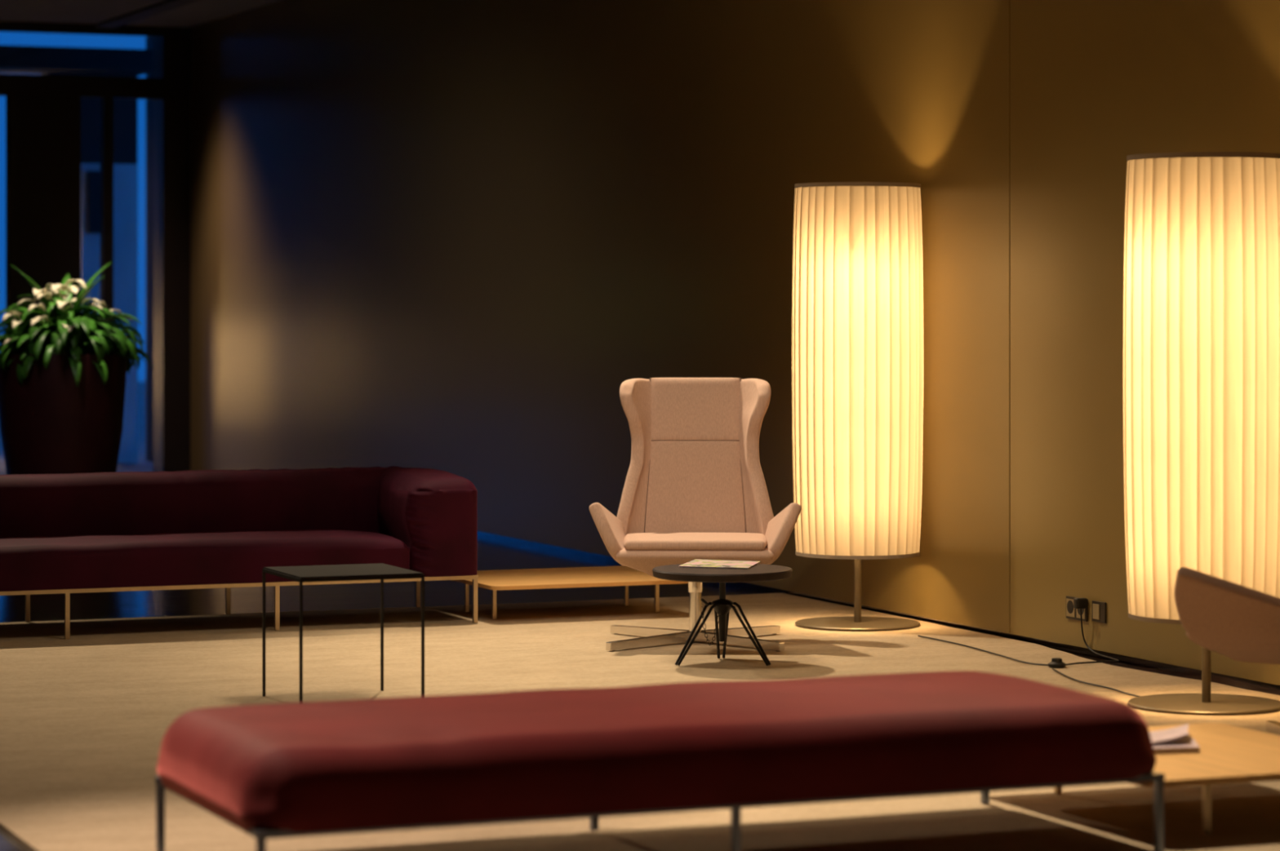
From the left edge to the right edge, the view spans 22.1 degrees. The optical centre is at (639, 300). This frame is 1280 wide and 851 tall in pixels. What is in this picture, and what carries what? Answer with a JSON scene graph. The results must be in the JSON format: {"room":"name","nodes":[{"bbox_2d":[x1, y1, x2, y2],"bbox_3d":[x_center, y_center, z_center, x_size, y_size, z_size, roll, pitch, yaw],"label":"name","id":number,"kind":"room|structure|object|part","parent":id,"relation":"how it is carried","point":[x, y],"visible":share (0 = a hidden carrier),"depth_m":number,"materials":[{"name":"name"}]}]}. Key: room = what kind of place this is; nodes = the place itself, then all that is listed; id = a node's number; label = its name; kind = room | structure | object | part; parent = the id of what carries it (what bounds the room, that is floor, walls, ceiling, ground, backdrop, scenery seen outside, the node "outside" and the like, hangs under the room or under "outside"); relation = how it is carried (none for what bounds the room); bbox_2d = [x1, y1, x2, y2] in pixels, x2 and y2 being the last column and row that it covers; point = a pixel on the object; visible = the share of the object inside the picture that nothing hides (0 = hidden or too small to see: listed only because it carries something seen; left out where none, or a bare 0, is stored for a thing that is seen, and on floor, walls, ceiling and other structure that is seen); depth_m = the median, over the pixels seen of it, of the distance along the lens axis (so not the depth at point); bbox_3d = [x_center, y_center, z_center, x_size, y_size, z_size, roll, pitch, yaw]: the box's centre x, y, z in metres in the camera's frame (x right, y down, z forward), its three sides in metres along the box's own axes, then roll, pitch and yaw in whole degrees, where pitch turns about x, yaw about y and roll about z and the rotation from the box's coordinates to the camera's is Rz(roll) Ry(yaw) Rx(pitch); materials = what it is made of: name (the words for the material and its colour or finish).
{"room":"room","nodes":[
{"label":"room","id":0,"kind":"room"},
{"bbox_2d":[0,0,280,27],"bbox_3d":[-3.482,-2.370,11.765,12.600,0.200,29.400,0,0,-23],"label":"ceiling","id":1,"kind":"structure","parent":0,"point":[61,11],"depth_m":25.62,"materials":[{"name":"black paint"}]},
{"bbox_2d":[94,0,199,28],"bbox_3d":[-2.000,-2.255,21.152,0.160,0.030,12.600,0,0,-23],"label":"trim","id":2,"kind":"structure","parent":1,"relation":"attached to","point":[166,5],"depth_m":25.64,"materials":[{"name":"black"}]},
{"bbox_2d":[0,535,1279,850],"bbox_3d":[-3.482,1.600,11.765,12.600,0.200,29.400,0,0,-23],"label":"floor","id":3,"kind":"structure","parent":0,"point":[493,554],"depth_m":16.52,"materials":[{"name":"light wood"}]},
{"bbox_2d":[0,262,151,475],"bbox_3d":[-3.865,0.622,21.964,1.156,1.757,1.152,0,0,25],"label":"potted plant","id":4,"kind":"object","parent":3,"relation":"on","point":[63,376],"visible":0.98,"depth_m":21.66,"materials":[{"name":"green plant"}]},
{"bbox_3d":[-4.180,0.115,21.759,0.075,0.052,0.168,0,0,33],"label":"flower","id":5,"kind":"part","parent":4,"relation":"part of","materials":[{"name":"white plant"}]},
{"bbox_3d":[-4.178,0.102,21.842,0.130,0.054,0.112,0,0,31],"label":"flower","id":6,"kind":"part","parent":4,"relation":"part of","materials":[{"name":"white plant"}]},
{"bbox_3d":[-4.136,0.275,21.630,0.168,0.052,0.076,0,0,-23],"label":"flower","id":7,"kind":"part","parent":4,"relation":"part of","materials":[{"name":"white plant"}]},
{"bbox_3d":[-4.110,0.164,21.660,0.075,0.052,0.171,0,0,17],"label":"flower","id":8,"kind":"part","parent":4,"relation":"part of","materials":[{"name":"white plant"}]},
{"bbox_3d":[-4.088,0.018,21.827,0.148,0.046,0.069,0,0,-23],"label":"flower","id":9,"kind":"part","parent":4,"relation":"part of","materials":[{"name":"white plant"}]},
{"bbox_3d":[-3.997,0.054,21.686,0.101,0.048,0.101,0,0,3],"label":"flower","id":10,"kind":"part","parent":4,"relation":"part of","materials":[{"name":"white plant"}]},
{"bbox_3d":[-3.974,0.148,21.595,0.072,0.047,0.148,0,0,24],"label":"flower","id":11,"kind":"part","parent":4,"relation":"part of","materials":[{"name":"white plant"}]},
{"bbox_3d":[-4.003,-0.051,21.825,0.099,0.049,0.122,0,0,-23],"label":"flower","id":12,"kind":"part","parent":4,"relation":"part of","materials":[{"name":"white plant"}]},
{"bbox_3d":[-3.961,0.127,21.657,0.115,0.042,0.075,0,0,-23],"label":"flower","id":13,"kind":"part","parent":4,"relation":"part of","materials":[{"name":"white plant"}]},
{"bbox_3d":[-3.985,-0.007,21.850,0.145,0.047,0.079,0,0,-23],"label":"flower","id":14,"kind":"part","parent":4,"relation":"part of","materials":[{"name":"white plant"}]},
{"bbox_3d":[-3.967,-0.026,21.783,0.108,0.043,0.082,0,0,-23],"label":"flower","id":15,"kind":"part","parent":4,"relation":"part of","materials":[{"name":"white plant"}]},
{"bbox_3d":[-3.960,-0.064,22.104,0.091,0.043,0.089,0,0,16],"label":"flower","id":16,"kind":"part","parent":4,"relation":"part of","materials":[{"name":"white plant"}]},
{"bbox_3d":[-3.961,-0.085,22.114,0.100,0.051,0.128,0,0,-23],"label":"flower","id":17,"kind":"part","parent":4,"relation":"part of","materials":[{"name":"white plant"}]},
{"bbox_3d":[-3.914,-0.028,21.870,0.127,0.049,0.100,0,0,-23],"label":"flower","id":18,"kind":"part","parent":4,"relation":"part of","materials":[{"name":"green plant"}]},
{"bbox_3d":[-3.880,-0.080,21.851,0.108,0.052,0.122,0,0,-23],"label":"flower","id":19,"kind":"part","parent":4,"relation":"part of","materials":[{"name":"white plant"}]},
{"bbox_3d":[-3.887,0.930,21.989,0.864,1.140,0.864,0,0,-23],"label":"pot","id":20,"kind":"part","parent":4,"relation":"part of","materials":[{"name":"brown ceramic"}]},
{"bbox_3d":[-3.856,-0.023,21.919,0.075,0.050,0.160,0,0,-23],"label":"flower","id":21,"kind":"part","parent":4,"relation":"part of","materials":[{"name":"green plant"}]},
{"bbox_3d":[-3.826,0.032,21.733,0.103,0.056,0.158,0,0,-23],"label":"flower","id":22,"kind":"part","parent":4,"relation":"part of","materials":[{"name":"white plant"}]},
{"bbox_3d":[-3.831,0.048,21.753,0.108,0.046,0.095,0,0,44],"label":"flower","id":23,"kind":"part","parent":4,"relation":"part of","materials":[{"name":"white plant"}]},
{"bbox_3d":[-3.766,0.183,21.576,0.094,0.054,0.165,0,0,-23],"label":"flower","id":24,"kind":"part","parent":4,"relation":"part of","materials":[{"name":"white plant"}]},
{"bbox_3d":[-3.812,-0.075,21.870,0.080,0.041,0.105,0,0,-23],"label":"flower","id":25,"kind":"part","parent":4,"relation":"part of","materials":[{"name":"white plant"}]},
{"bbox_3d":[-3.788,-0.060,21.840,0.087,0.042,0.091,0,0,10],"label":"flower","id":26,"kind":"part","parent":4,"relation":"part of","materials":[{"name":"white plant"}]},
{"bbox_3d":[-3.790,-0.111,21.966,0.126,0.055,0.119,0,0,-23],"label":"flower","id":27,"kind":"part","parent":4,"relation":"part of","materials":[{"name":"white plant"}]},
{"bbox_3d":[-3.775,-0.074,21.990,0.171,0.051,0.069,0,0,9],"label":"flower","id":28,"kind":"part","parent":4,"relation":"part of","materials":[{"name":"white plant"}]},
{"bbox_3d":[-3.784,0.015,22.127,0.162,0.057,0.104,0,0,-23],"label":"flower","id":29,"kind":"part","parent":4,"relation":"part of","materials":[{"name":"white plant"}]},
{"bbox_3d":[-3.673,0.012,21.901,0.125,0.048,0.091,0,0,-23],"label":"flower","id":30,"kind":"part","parent":4,"relation":"part of","materials":[{"name":"white plant"}]},
{"bbox_3d":[-3.658,0.053,21.957,0.101,0.041,0.090,0,0,-23],"label":"flower","id":31,"kind":"part","parent":4,"relation":"part of","materials":[{"name":"white plant"}]},
{"bbox_3d":[-3.667,0.031,22.119,0.106,0.048,0.101,0,0,4],"label":"flower","id":32,"kind":"part","parent":4,"relation":"part of","materials":[{"name":"white plant"}]},
{"bbox_3d":[-3.615,0.089,21.995,0.127,0.055,0.127,0,0,-23],"label":"flower","id":33,"kind":"part","parent":4,"relation":"part of","materials":[{"name":"green plant"}]},
{"bbox_3d":[-3.554,0.087,22.119,0.135,0.044,0.072,0,0,-23],"label":"flower","id":34,"kind":"part","parent":4,"relation":"part of","materials":[{"name":"white plant"}]},
{"bbox_3d":[-3.488,0.131,22.021,0.164,0.053,0.090,0,0,-23],"label":"flower","id":35,"kind":"part","parent":4,"relation":"part of","materials":[{"name":"green plant"}]},
{"bbox_2d":[0,592,1279,850],"bbox_3d":[0.463,1.491,10.498,5.151,0.016,11.037,0,0,-23],"label":"rug","id":36,"kind":"object","parent":3,"relation":"on","point":[86,717],"visible":0.61,"depth_m":12.42,"materials":[{"name":"beige carpet"}]},
{"bbox_2d":[0,466,478,639],"bbox_3d":[-2.217,1.138,14.874,2.863,0.690,0.888,0,0,-23],"label":"sofa","id":37,"kind":"object","parent":36,"relation":"on","point":[67,534],"visible":0.92,"depth_m":14.89,"materials":[{"name":"red fabric"}]},
{"bbox_3d":[-2.821,1.383,15.072,0.020,0.200,0.020,0,0,-23],"label":"leg","id":38,"kind":"part","parent":37,"relation":"part of","materials":[{"name":"beige metal"}]},
{"bbox_3d":[-2.506,1.383,14.315,0.020,0.200,0.020,0,0,-23],"label":"leg","id":39,"kind":"part","parent":37,"relation":"part of","materials":[{"name":"beige metal"}]},
{"bbox_3d":[-2.341,1.030,15.095,2.805,0.468,0.385,0,0,-23],"label":"backrest","id":40,"kind":"part","parent":37,"relation":"part of","materials":[{"name":"red fabric"}]},
{"bbox_3d":[-2.324,1.162,14.703,2.535,0.204,0.642,0,0,-23],"label":"seat","id":41,"kind":"part","parent":37,"relation":"part of","materials":[{"name":"red fabric"}]},
{"bbox_3d":[-1.944,1.383,15.436,0.020,0.200,0.020,0,0,-23],"label":"leg","id":42,"kind":"part","parent":37,"relation":"part of","materials":[{"name":"beige metal"}]},
{"bbox_3d":[-2.223,1.274,14.876,2.855,0.018,0.840,0,0,-23],"label":"frame","id":43,"kind":"part","parent":37,"relation":"part of","materials":[{"name":"beige metal"}]},
{"bbox_3d":[-1.629,1.383,14.679,0.020,0.200,0.020,0,0,-23],"label":"leg","id":44,"kind":"part","parent":37,"relation":"part of","materials":[{"name":"beige metal"}]},
{"bbox_3d":[-1.073,1.383,15.798,0.020,0.200,0.020,0,0,-23],"label":"leg","id":45,"kind":"part","parent":37,"relation":"part of","materials":[{"name":"beige metal"}]},
{"bbox_3d":[-1.054,1.029,15.352,0.348,0.471,0.878,0,0,-23],"label":"armrest","id":46,"kind":"part","parent":37,"relation":"part of","materials":[{"name":"red fabric"}]},
{"bbox_3d":[-0.758,1.383,15.041,0.020,0.200,0.020,0,0,-23],"label":"leg","id":47,"kind":"part","parent":37,"relation":"part of","materials":[{"name":"beige metal"}]},
{"bbox_2d":[262,563,424,702],"bbox_3d":[-1.101,1.242,12.110,0.473,0.483,0.490,0,0,-23],"label":"side table","id":48,"kind":"object","parent":36,"relation":"on","point":[302,574],"visible":0.92,"depth_m":11.98,"materials":[{"name":"black metal"}]},
{"bbox_3d":[-1.407,1.250,12.243,0.010,0.465,0.010,0,0,-23],"label":"leg","id":49,"kind":"part","parent":48,"relation":"part of","materials":[{"name":"black metal"}]},
{"bbox_3d":[-1.223,1.250,11.799,0.010,0.465,0.010,0,0,-23],"label":"leg","id":50,"kind":"part","parent":48,"relation":"part of","materials":[{"name":"black metal"}]},
{"bbox_3d":[-1.101,1.012,12.110,0.473,0.012,0.490,0,0,-23],"label":"frame","id":51,"kind":"part","parent":48,"relation":"part of","materials":[{"name":"black metal"}]},
{"bbox_3d":[-0.979,1.250,12.421,0.010,0.465,0.010,0,0,-23],"label":"leg","id":52,"kind":"part","parent":48,"relation":"part of","materials":[{"name":"black metal"}]},
{"bbox_3d":[-0.795,1.250,11.977,0.010,0.465,0.010,0,0,-23],"label":"leg","id":53,"kind":"part","parent":48,"relation":"part of","materials":[{"name":"black metal"}]},
{"bbox_2d":[452,566,688,619],"bbox_3d":[-0.372,1.397,15.537,1.000,0.173,0.860,0,0,-23],"label":"coffee table","id":54,"kind":"object","parent":36,"relation":"on","point":[596,576],"visible":0.91,"depth_m":15.40,"materials":[{"name":"brown wood"}]},
{"bbox_3d":[-0.823,1.413,15.555,0.018,0.139,0.018,0,0,-23],"label":"leg","id":55,"kind":"part","parent":54,"relation":"part of","materials":[{"name":"brown wood"}]},
{"bbox_3d":[-0.678,1.413,15.204,0.018,0.139,0.018,0,0,-23],"label":"leg","id":56,"kind":"part","parent":54,"relation":"part of","materials":[{"name":"beige metal"}]},
{"bbox_3d":[-0.066,1.413,15.870,0.018,0.139,0.018,0,0,-23],"label":"leg","id":57,"kind":"part","parent":54,"relation":"part of","materials":[{"name":"beige metal"}]},
{"bbox_3d":[0.080,1.413,15.519,0.018,0.139,0.018,0,0,-23],"label":"leg","id":58,"kind":"part","parent":54,"relation":"part of","materials":[{"name":"brown wood"}]},
{"bbox_2d":[155,671,1164,850],"bbox_3d":[0.057,1.273,8.711,2.538,0.420,1.017,0,0,-23],"label":"upholstered bench","id":59,"kind":"object","parent":36,"relation":"on","point":[322,768],"visible":1,"depth_m":8.31,"materials":[{"name":"fabric"}]},
{"bbox_3d":[-1.272,1.383,8.681,0.020,0.200,0.020,0,0,-23],"label":"leg","id":60,"kind":"part","parent":59,"relation":"part of","materials":[{"name":"metal"}]},
{"bbox_3d":[-0.902,1.383,7.790,0.020,0.200,0.020,0,0,-23],"label":"leg","id":61,"kind":"part","parent":59,"relation":"part of","materials":[{"name":"metal"}]},
{"bbox_3d":[-0.128,1.383,9.157,0.020,0.200,0.020,0,0,-23],"label":"leg","id":62,"kind":"part","parent":59,"relation":"part of","materials":[{"name":"metal"}]},
{"bbox_3d":[0.057,1.274,8.711,2.502,0.018,0.985,0,0,-23],"label":"frame","id":63,"kind":"part","parent":59,"relation":"part of","materials":[{"name":"metal"}]},
{"bbox_3d":[0.242,1.383,8.266,0.020,0.200,0.020,0,0,-23],"label":"leg","id":64,"kind":"part","parent":59,"relation":"part of","materials":[{"name":"metal"}]},
{"bbox_3d":[1.016,1.383,9.633,0.020,0.200,0.020,0,0,-23],"label":"leg","id":65,"kind":"part","parent":59,"relation":"part of","materials":[{"name":"metal"}]},
{"bbox_3d":[1.386,1.383,8.742,0.020,0.200,0.020,0,0,-23],"label":"leg","id":66,"kind":"part","parent":59,"relation":"part of","materials":[{"name":"metal"}]},
{"bbox_2d":[589,377,801,651],"bbox_3d":[0.239,0.914,14.190,0.905,1.139,0.797,0,0,1],"label":"armchair","id":67,"kind":"object","parent":36,"relation":"on","point":[695,487],"visible":0.95,"depth_m":14.38,"materials":[{"name":"pink fabric"}]},
{"bbox_3d":[-0.122,0.995,14.167,0.210,0.294,0.569,0,0,1],"label":"armrest","id":68,"kind":"part","parent":67,"relation":"part of","materials":[{"name":"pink fabric"}]},
{"bbox_3d":[0.051,1.458,14.363,0.044,0.045,0.500,0,0,-44],"label":"leg","id":69,"kind":"part","parent":67,"relation":"part of","materials":[{"name":"metal"}]},
{"bbox_3d":[0.045,1.458,13.981,0.500,0.045,0.044,0,0,-44],"label":"leg","id":70,"kind":"part","parent":67,"relation":"part of","materials":[{"name":"metal"}]},
{"bbox_2d":[623,532,766,551],"bbox_3d":[0.238,1.037,14.134,0.616,0.054,0.510,0,0,1],"label":"seat cushion","id":71,"kind":"object","parent":67,"relation":"on","point":[633,541],"depth_m":13.89,"materials":[{"name":"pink fabric"}]},
{"bbox_2d":[644,440,745,533],"bbox_3d":[0.243,0.840,14.404,0.443,0.444,0.132,0,0,1],"label":"cushion","id":72,"kind":"object","parent":67,"relation":"on","point":[691,486],"depth_m":14.40,"materials":[{"name":"pink fabric"}]},
{"bbox_3d":[0.427,1.458,13.974,0.044,0.045,0.500,0,0,-44],"label":"leg","id":73,"kind":"part","parent":67,"relation":"part of","materials":[{"name":"metal"}]},
{"bbox_3d":[0.433,1.458,14.356,0.500,0.045,0.044,0,0,-44],"label":"leg","id":74,"kind":"part","parent":67,"relation":"part of","materials":[{"name":"metal"}]},
{"bbox_3d":[0.599,0.995,14.155,0.210,0.294,0.569,0,0,1],"label":"armrest","id":75,"kind":"part","parent":67,"relation":"part of","materials":[{"name":"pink fabric"}]},
{"bbox_2d":[652,564,792,666],"bbox_3d":[0.336,1.289,13.337,0.572,0.387,0.572,0,0,0],"label":"round table","id":76,"kind":"object","parent":36,"relation":"on","point":[722,606],"visible":1,"depth_m":13.26,"materials":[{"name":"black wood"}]},
{"bbox_3d":[0.226,1.357,13.308,0.197,0.250,0.017,0,0,-30],"label":"leg","id":77,"kind":"part","parent":76,"relation":"part of","materials":[{"name":"black metal"}]},
{"bbox_3d":[0.243,1.357,13.271,0.197,0.250,0.017,0,0,-20],"label":"leg","id":78,"kind":"part","parent":76,"relation":"part of","materials":[{"name":"black metal"}]},
{"bbox_3d":[0.263,1.226,13.282,0.035,0.032,0.012,0,0,-22],"label":"lever","id":79,"kind":"part","parent":76,"relation":"part of","materials":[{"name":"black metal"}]},
{"bbox_3d":[0.284,1.321,13.262,0.077,0.160,0.014,0,0,0],"label":"chain","id":80,"kind":"part","parent":76,"relation":"part of","materials":[{"name":"black metal"}]},
{"bbox_3d":[0.315,1.357,13.442,0.018,0.250,0.182,0,0,5],"label":"leg","id":81,"kind":"part","parent":76,"relation":"part of","materials":[{"name":"black metal"}]},
{"bbox_2d":[678,559,759,569],"bbox_3d":[0.335,1.092,13.511,0.296,0.006,0.395,0,0,12],"label":"magazine","id":82,"kind":"object","parent":76,"relation":"on","point":[696,563],"visible":1,"depth_m":13.47,"materials":[{"name":"white paper"}]},
{"bbox_3d":[0.356,1.357,13.442,0.018,0.250,0.182,0,0,-5],"label":"leg","id":83,"kind":"part","parent":76,"relation":"part of","materials":[{"name":"black metal"}]},
{"bbox_3d":[0.429,1.357,13.271,0.197,0.250,0.017,0,0,20],"label":"leg","id":84,"kind":"part","parent":76,"relation":"part of","materials":[{"name":"black metal"}]},
{"bbox_3d":[0.446,1.357,13.308,0.197,0.250,0.017,0,0,30],"label":"leg","id":85,"kind":"part","parent":76,"relation":"part of","materials":[{"name":"black metal"}]},
{"bbox_2d":[791,182,924,631],"bbox_3d":[0.994,0.477,14.928,0.602,2.011,0.598,0,0,-3],"label":"floor lamp","id":86,"kind":"object","parent":36,"relation":"on","point":[858,357],"visible":0.99,"depth_m":14.67,"materials":[{"name":"beige fabric"}]},
{"bbox_2d":[917,597,1119,667],"bbox_3d":[1.589,1.366,13.836,0.435,0.234,1.292,0,0,-23],"label":"power cord","id":87,"kind":"object","parent":36,"relation":"on","point":[1078,603],"visible":1,"depth_m":13.64,"materials":[{"name":"black plastic"}]},
{"bbox_2d":[1048,657,1066,667],"bbox_3d":[1.683,1.465,13.214,0.072,0.036,0.072,0,0,-23],"label":"switch","id":88,"kind":"object","parent":87,"relation":"attached to","point":[1055,662],"depth_m":13.19,"materials":[{"name":"black plastic"}]},
{"bbox_2d":[1052,667,1139,697],"bbox_3d":[1.759,1.477,12.529,0.057,0.007,1.170,0,0,-13],"label":"power cord","id":89,"kind":"object","parent":36,"relation":"on","point":[1054,669],"visible":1,"depth_m":12.54,"materials":[{"name":"black plastic"}]},
{"bbox_2d":[1053,723,1279,835],"bbox_3d":[1.588,1.397,9.519,0.860,0.173,1.000,0,0,-23],"label":"coffee table","id":90,"kind":"object","parent":36,"relation":"on","point":[1228,754],"visible":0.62,"depth_m":9.29,"materials":[{"name":"brown wood"}]},
{"bbox_3d":[1.255,1.413,9.824,0.018,0.139,0.018,0,0,-23],"label":"leg","id":91,"kind":"part","parent":90,"relation":"part of","materials":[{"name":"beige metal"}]},
{"bbox_2d":[1152,733,1199,754],"bbox_3d":[1.511,1.302,9.613,0.235,0.016,0.412,0,0,3],"label":"magazine","id":92,"kind":"object","parent":90,"relation":"on","point":[1187,744],"visible":0.34,"depth_m":9.47,"materials":[{"name":"white paper"}]},
{"bbox_2d":[1149,724,1188,745],"bbox_3d":[1.517,1.278,9.609,0.206,0.030,0.321,0,0,6],"label":"page","id":93,"kind":"object","parent":92,"relation":"on","point":[1167,735],"visible":0.55,"depth_m":9.60,"materials":[{"name":"white paper"}]},
{"bbox_3d":[1.570,1.413,9.067,0.018,0.139,0.018,0,0,-23],"label":"leg","id":94,"kind":"part","parent":90,"relation":"part of","materials":[{"name":"beige metal"}]},
{"bbox_3d":[1.588,1.336,9.519,0.398,0.016,0.840,0,0,-23],"label":"frame","id":95,"kind":"part","parent":90,"relation":"part of","materials":[{"name":"beige metal"}]},
{"bbox_2d":[1122,151,1279,715],"bbox_3d":[2.070,0.477,11.959,0.604,2.011,0.600,0,0,40],"label":"floor lamp","id":96,"kind":"object","parent":36,"relation":"on","point":[1201,366],"visible":0.93,"depth_m":11.70,"materials":[{"name":"beige fabric"}]},
{"bbox_2d":[1173,567,1279,736],"bbox_3d":[2.227,0.914,10.714,0.797,1.139,0.905,0,0,40],"label":"armchair","id":97,"kind":"object","parent":36,"relation":"on","point":[1234,621],"visible":0.99,"depth_m":10.51,"materials":[{"name":"pink fabric"}]},
{"bbox_3d":[1.972,0.995,10.457,0.569,0.294,0.210,0,0,40],"label":"armrest","id":98,"kind":"part","parent":97,"relation":"part of","materials":[{"name":"pink fabric"}]},
{"bbox_3d":[2.187,1.458,10.997,0.044,0.045,0.500,0,0,-5],"label":"leg","id":99,"kind":"part","parent":97,"relation":"part of","materials":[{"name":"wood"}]},
{"bbox_2d":[190,0,1279,685],"bbox_3d":[1.920,-0.385,14.010,0.300,3.770,29.400,0,0,-23],"label":"wall","id":100,"kind":"structure","parent":0,"point":[448,236],"depth_m":17.84,"materials":[{"name":"beige paint"}]},
{"bbox_3d":[-1.026,-0.404,20.810,0.080,3.733,13.973,0,0,-23],"label":"wall panel","id":101,"kind":"part","parent":100,"relation":"part of","materials":[{"name":"beige paint"}]},
{"bbox_2d":[477,531,1279,693],"bbox_3d":[1.906,1.482,13.842,0.055,0.036,29.100,0,0,-23],"label":"baseboard","id":102,"kind":"structure","parent":100,"relation":"attached to","point":[1249,683],"depth_m":14.49,"materials":[{"name":"metal"}]},
{"bbox_2d":[1066,595,1087,622],"bbox_3d":[1.840,1.302,13.795,0.011,0.094,0.170,0,0,-23],"label":"wall socket","id":103,"kind":"object","parent":100,"relation":"attached to","point":[1072,613],"visible":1,"depth_m":13.81,"materials":[{"name":"white plastic"}]},
{"bbox_2d":[1092,600,1106,623],"bbox_3d":[1.910,1.299,13.624,0.013,0.087,0.107,0,0,-23],"label":"wall switch","id":104,"kind":"object","parent":100,"relation":"attached to","point":[1099,608],"visible":1,"depth_m":13.61,"materials":[{"name":"white plastic"}]},
{"bbox_3d":[2.348,-0.404,12.694,0.080,3.733,3.594,0,0,-23],"label":"wall panel","id":105,"kind":"part","parent":100,"relation":"part of","materials":[{"name":"beige paint"}]},
{"bbox_3d":[-10.088,-0.348,24.689,10.322,3.696,0.140,0,0,-23],"label":"wall","id":106,"kind":"structure","parent":0,"visible":0},
{"bbox_2d":[0,21,190,471],"bbox_3d":[-9.305,-0.385,25.123,12.100,3.770,0.340,0,0,-23],"label":"window","id":107,"kind":"structure","parent":106,"relation":"in","point":[169,89],"depth_m":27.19,"materials":[{"name":"black metal"}]},
{"bbox_2d":[5,95,80,475],"bbox_3d":[-4.894,-0.085,26.848,0.600,3.170,0.100,0,0,-23],"label":"door","id":108,"kind":"structure","parent":107,"relation":"attached to","point":[43,133],"depth_m":26.79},
{"bbox_3d":[-4.652,-2.019,26.944,1.448,0.355,0.012,0,0,-23],"label":"pane","id":109,"kind":"part","parent":107,"relation":"part of","materials":[{"name":"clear glass"}]},
{"bbox_3d":[-4.176,-0.095,27.142,0.418,3.150,0.012,0,0,-23],"label":"pane","id":110,"kind":"part","parent":107,"relation":"part of","materials":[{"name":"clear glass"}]},
{"label":"outside","id":111,"kind":"structure","parent":0,"visible":0},
{"bbox_2d":[0,381,153,475],"bbox_3d":[-16.677,1.660,40.122,60.000,0.280,33.100,0,0,-23],"label":"ground","id":112,"kind":"structure","parent":111,"point":[142,465],"depth_m":33.14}
]}

